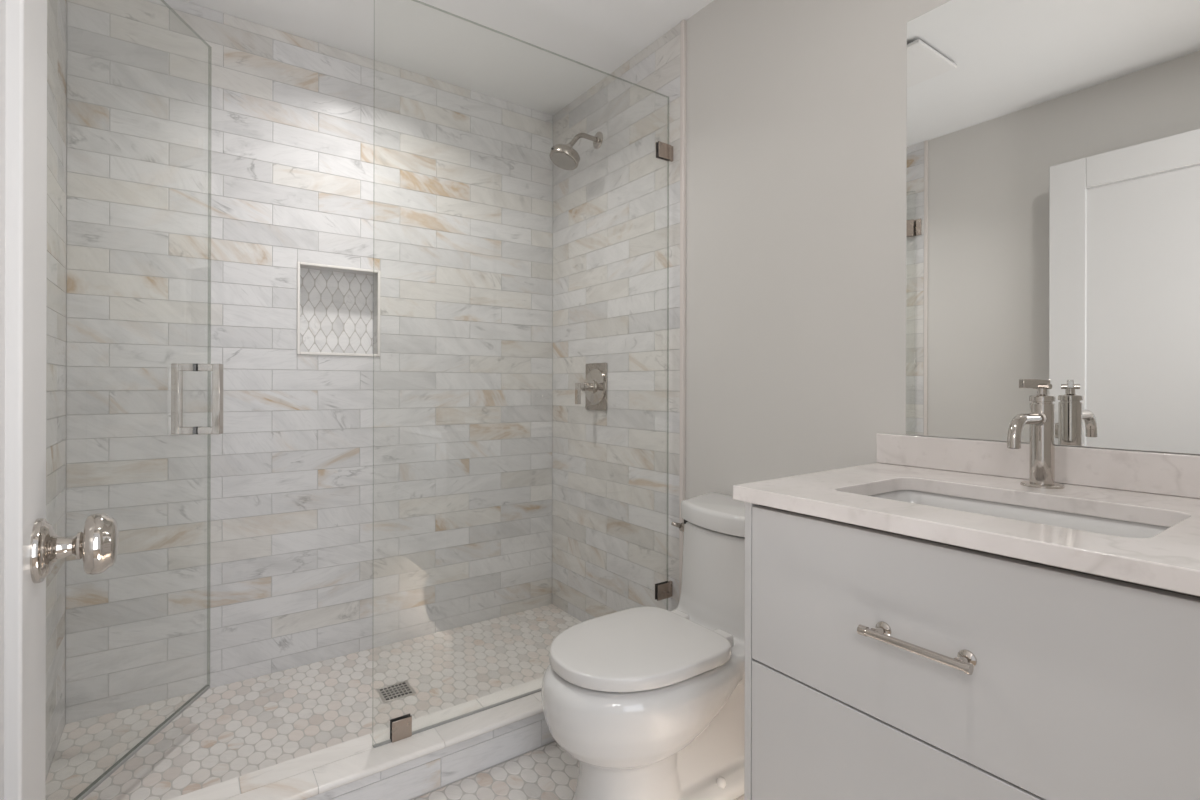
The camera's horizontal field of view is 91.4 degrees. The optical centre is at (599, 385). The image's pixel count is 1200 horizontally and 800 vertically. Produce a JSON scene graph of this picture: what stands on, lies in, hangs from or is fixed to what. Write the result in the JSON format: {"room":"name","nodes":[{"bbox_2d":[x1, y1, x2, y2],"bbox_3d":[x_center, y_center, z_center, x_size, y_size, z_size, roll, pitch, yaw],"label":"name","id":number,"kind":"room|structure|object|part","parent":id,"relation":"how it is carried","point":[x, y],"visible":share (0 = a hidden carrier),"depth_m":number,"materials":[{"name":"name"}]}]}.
{"room":"bathroom","nodes":[
{"label":"bathroom","id":0,"kind":"room"},
{"bbox_2d":[45,0,66,779],"bbox_3d":[-1.485,-0.101,1.474,0.100,2.490,0.938,0,0,-35],"label":"wall","id":1,"kind":"structure","parent":0,"point":[56,9],"depth_m":1.73,"materials":[{"name":"paint"}]},
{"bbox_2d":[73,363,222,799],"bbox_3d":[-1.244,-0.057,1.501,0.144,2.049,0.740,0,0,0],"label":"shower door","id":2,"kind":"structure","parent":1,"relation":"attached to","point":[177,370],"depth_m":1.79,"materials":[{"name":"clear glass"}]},
{"bbox_3d":[-1.282,0.040,1.806,0.065,0.217,0.022,0,0,-4],"label":"handle","id":3,"kind":"part","parent":2,"relation":"part of","materials":[{"name":"silver metal"}]},
{"bbox_3d":[-1.205,0.040,1.812,0.065,0.217,0.022,0,0,-4],"label":"handle","id":4,"kind":"part","parent":2,"relation":"part of","materials":[{"name":"silver metal"}]},
{"bbox_2d":[65,0,552,723],"bbox_3d":[-1.006,-0.100,2.449,1.849,2.490,0.140,0,0,-35],"label":"wall","id":5,"kind":"structure","parent":0,"point":[341,505],"depth_m":2.22,"materials":[{"name":"tile"}]},
{"bbox_2d":[300,265,376,353],"bbox_3d":[-1.079,-0.300,2.399,0.329,0.377,0.136,0,0,-35],"label":"wall niche","id":6,"kind":"object","parent":5,"relation":"in","point":[338,307],"visible":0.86,"depth_m":2.42,"materials":[{"name":"tile"}]},
{"bbox_2d":[297,262,379,356],"bbox_3d":[-1.039,-0.300,2.342,0.309,0.357,0.015,0,0,-35],"label":"trim","id":7,"kind":"structure","parent":5,"relation":"attached to","point":[298,263],"depth_m":2.33,"materials":[{"name":"stone"}]},
{"bbox_2d":[45,604,580,799],"bbox_3d":[-0.740,1.118,2.061,1.839,0.075,0.844,0,0,-35],"label":"floor","id":8,"kind":"structure","parent":0,"point":[236,729],"depth_m":1.94,"materials":[{"name":"tile"}]},
{"bbox_2d":[376,680,415,702],"bbox_3d":[-0.721,1.079,2.070,0.110,0.003,0.110,0,0,-35],"label":"floor drain","id":9,"kind":"object","parent":8,"relation":"on","point":[392,692],"visible":1,"depth_m":2.07,"materials":[{"name":"grey metal"}]},
{"bbox_2d":[183,0,712,114],"bbox_3d":[-0.261,-1.374,1.394,2.017,0.060,2.720,0,0,-35],"label":"ceiling","id":10,"kind":"structure","parent":0,"point":[539,55],"depth_m":2.23,"materials":[{"name":"paint"}]},
{"bbox_2d":[411,741,743,799],"bbox_3d":[0.049,1.127,0.949,1.857,0.060,1.630,0,0,-35],"label":"floor","id":11,"kind":"structure","parent":0,"point":[547,772],"depth_m":1.62,"materials":[{"name":"tile"}]},
{"bbox_2d":[541,492,744,799],"bbox_3d":[0.202,0.730,1.609,0.787,0.734,0.465,0,0,-35],"label":"toilet","id":12,"kind":"object","parent":11,"relation":"on","point":[649,702],"visible":0.73,"depth_m":1.46,"materials":[{"name":"ceramic"}]},
{"bbox_3d":[0.085,0.676,1.526,0.446,0.036,0.372,0,0,-35],"label":"lid","id":13,"kind":"part","parent":12,"relation":"part of","materials":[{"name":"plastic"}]},
{"bbox_3d":[0.251,0.451,1.893,0.044,0.025,0.017,0,0,-14],"label":"lever arm","id":14,"kind":"part","parent":12,"relation":"part of","materials":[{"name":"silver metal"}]},
{"bbox_3d":[0.272,0.458,1.895,0.028,0.028,0.026,0,0,-35],"label":"flush lever","id":15,"kind":"part","parent":12,"relation":"part of","materials":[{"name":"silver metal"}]},
{"bbox_3d":[0.425,0.392,1.766,0.244,0.057,0.465,0,0,-35],"label":"tank lid","id":16,"kind":"part","parent":12,"relation":"part of","materials":[{"name":"ceramic"}]},
{"bbox_2d":[552,0,1197,621],"bbox_3d":[0.549,-0.097,1.896,0.110,2.490,2.600,0,0,-35],"label":"wall","id":17,"kind":"structure","parent":0,"point":[796,109],"depth_m":1.99,"materials":[{"name":"paint"}]},
{"bbox_2d":[169,677,554,799],"bbox_3d":[-0.461,1.058,1.673,1.816,0.175,0.152,0,0,-35],"label":"shower curb","id":18,"kind":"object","parent":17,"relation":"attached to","point":[412,779],"depth_m":1.59,"materials":[{"name":"stone"}]},
{"bbox_2d":[373,141,672,747],"bbox_3d":[-0.169,-0.052,1.884,1.076,2.048,0.019,0,0,-35],"label":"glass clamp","id":19,"kind":"object","parent":18,"relation":"on","point":[400,727],"visible":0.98,"depth_m":1.74,"materials":[{"name":"glass"}]},
{"bbox_2d":[225,691,542,799],"bbox_3d":[-0.435,0.981,1.638,1.807,0.019,0.086,0,0,-35],"label":"trim","id":20,"kind":"structure","parent":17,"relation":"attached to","point":[302,786],"depth_m":1.55,"materials":[{"name":"stone"}]},
{"bbox_2d":[549,132,602,169],"bbox_3d":[-0.105,-1.026,2.519,0.240,0.190,0.128,0,0,-35],"label":"showerhead","id":21,"kind":"object","parent":17,"relation":"attached to","point":[563,156],"visible":1,"depth_m":2.48,"materials":[{"name":"silver metal"}]},
{"bbox_3d":[-0.076,-1.054,2.540,0.161,0.090,0.021,0,0,-35],"label":"arm","id":22,"kind":"part","parent":21,"relation":"part of","materials":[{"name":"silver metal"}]},
{"bbox_2d":[575,363,606,410],"bbox_3d":[-0.058,0.003,2.563,0.109,0.208,0.160,0,0,-35],"label":"shower valve","id":23,"kind":"object","parent":17,"relation":"attached to","point":[594,386],"visible":1,"depth_m":2.56,"materials":[{"name":"silver metal"}]},
{"bbox_3d":[-0.096,0.033,2.536,0.016,0.092,0.024,0,0,-35],"label":"lever","id":24,"kind":"part","parent":23,"relation":"part of","materials":[{"name":"silver metal"}]},
{"bbox_3d":[-0.066,0.003,2.557,0.061,0.040,0.040,0,0,-35],"label":"stem","id":25,"kind":"part","parent":23,"relation":"part of","materials":[{"name":"silver metal"}]},
{"bbox_3d":[-0.017,0.003,2.592,0.008,0.208,0.160,0,0,-35],"label":"plate","id":26,"kind":"part","parent":23,"relation":"part of","materials":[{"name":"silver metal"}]},
{"bbox_2d":[679,20,685,600],"bbox_3d":[0.304,-0.122,2.154,0.016,2.440,0.020,0,0,-35],"label":"trim","id":27,"kind":"structure","parent":17,"relation":"attached to","point":[683,22],"depth_m":2.15,"materials":[{"name":"stone"}]},
{"bbox_2d":[744,502,1199,799],"bbox_3d":[0.726,0.565,1.040,0.608,0.668,0.747,0,0,-35],"label":"vanity cabinet","id":28,"kind":"object","parent":17,"relation":"attached to","point":[880,664],"visible":0.97,"depth_m":0.87,"materials":[{"name":"paint"}]},
{"bbox_3d":[0.518,0.718,0.893,0.020,0.334,0.711,0,0,-35],"label":"drawer","id":29,"kind":"part","parent":28,"relation":"part of","materials":[{"name":"paint"}]},
{"bbox_3d":[0.481,0.397,0.894,0.040,0.025,0.166,0,0,-35],"label":"handle","id":30,"kind":"part","parent":28,"relation":"part of","materials":[{"name":"silver metal"}]},
{"bbox_2d":[733,463,1199,595],"bbox_3d":[0.723,0.216,1.056,0.595,0.028,0.784,0,0,-35],"label":"countertop","id":31,"kind":"structure","parent":28,"relation":"on","point":[1169,559],"depth_m":0.96,"materials":[{"name":"stone"}]},
{"bbox_2d":[871,490,1169,537],"bbox_3d":[0.694,0.303,1.034,0.334,0.146,0.507,0,0,-35],"label":"sink basin","id":32,"kind":"object","parent":31,"relation":"in","point":[1120,528],"visible":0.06,"depth_m":1.11,"materials":[{"name":"ceramic"}]},
{"bbox_2d":[1007,379,1064,488],"bbox_3d":[0.846,0.094,1.150,0.186,0.215,0.072,0,0,-35],"label":"faucet","id":33,"kind":"object","parent":31,"relation":"on","point":[1041,417],"visible":1,"depth_m":1.16,"materials":[{"name":"silver metal"}]},
{"bbox_3d":[0.826,0.085,1.136,0.138,0.064,0.022,0,0,-35],"label":"spout","id":34,"kind":"part","parent":33,"relation":"part of","materials":[{"name":"silver metal"}]},
{"bbox_3d":[0.873,-0.005,1.176,0.074,0.018,0.011,0,0,-18],"label":"lever","id":35,"kind":"part","parent":33,"relation":"part of","materials":[{"name":"silver metal"}]},
{"bbox_2d":[876,433,1199,498],"bbox_3d":[0.958,0.163,1.223,0.017,0.077,0.784,0,0,-35],"label":"backsplash","id":36,"kind":"structure","parent":17,"relation":"attached to","point":[1171,474],"depth_m":1.21,"materials":[{"name":"stone"}]},
{"bbox_2d":[906,0,1199,454],"bbox_3d":[0.971,-0.400,1.218,0.006,1.046,0.665,0,0,-35],"label":"mirror","id":37,"kind":"object","parent":17,"relation":"attached to","point":[1053,146],"visible":1,"depth_m":1.23,"materials":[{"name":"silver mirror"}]},
{"bbox_3d":[0.488,-0.097,0.333,2.017,2.490,0.120,0,0,-35],"label":"wall","id":38,"kind":"structure","parent":0,"visible":0},
{"bbox_2d":[0,0,118,799],"bbox_3d":[-0.392,0.053,0.346,0.108,2.062,0.920,0,0,-35],"label":"door","id":39,"kind":"structure","parent":38,"relation":"in","point":[30,546],"depth_m":0.61,"materials":[{"name":"paint"}]},
{"bbox_3d":[-0.605,0.187,0.688,0.060,0.070,0.070,0,0,-35],"label":"knob","id":40,"kind":"part","parent":39,"relation":"part of","materials":[{"name":"silver metal"}]}
]}

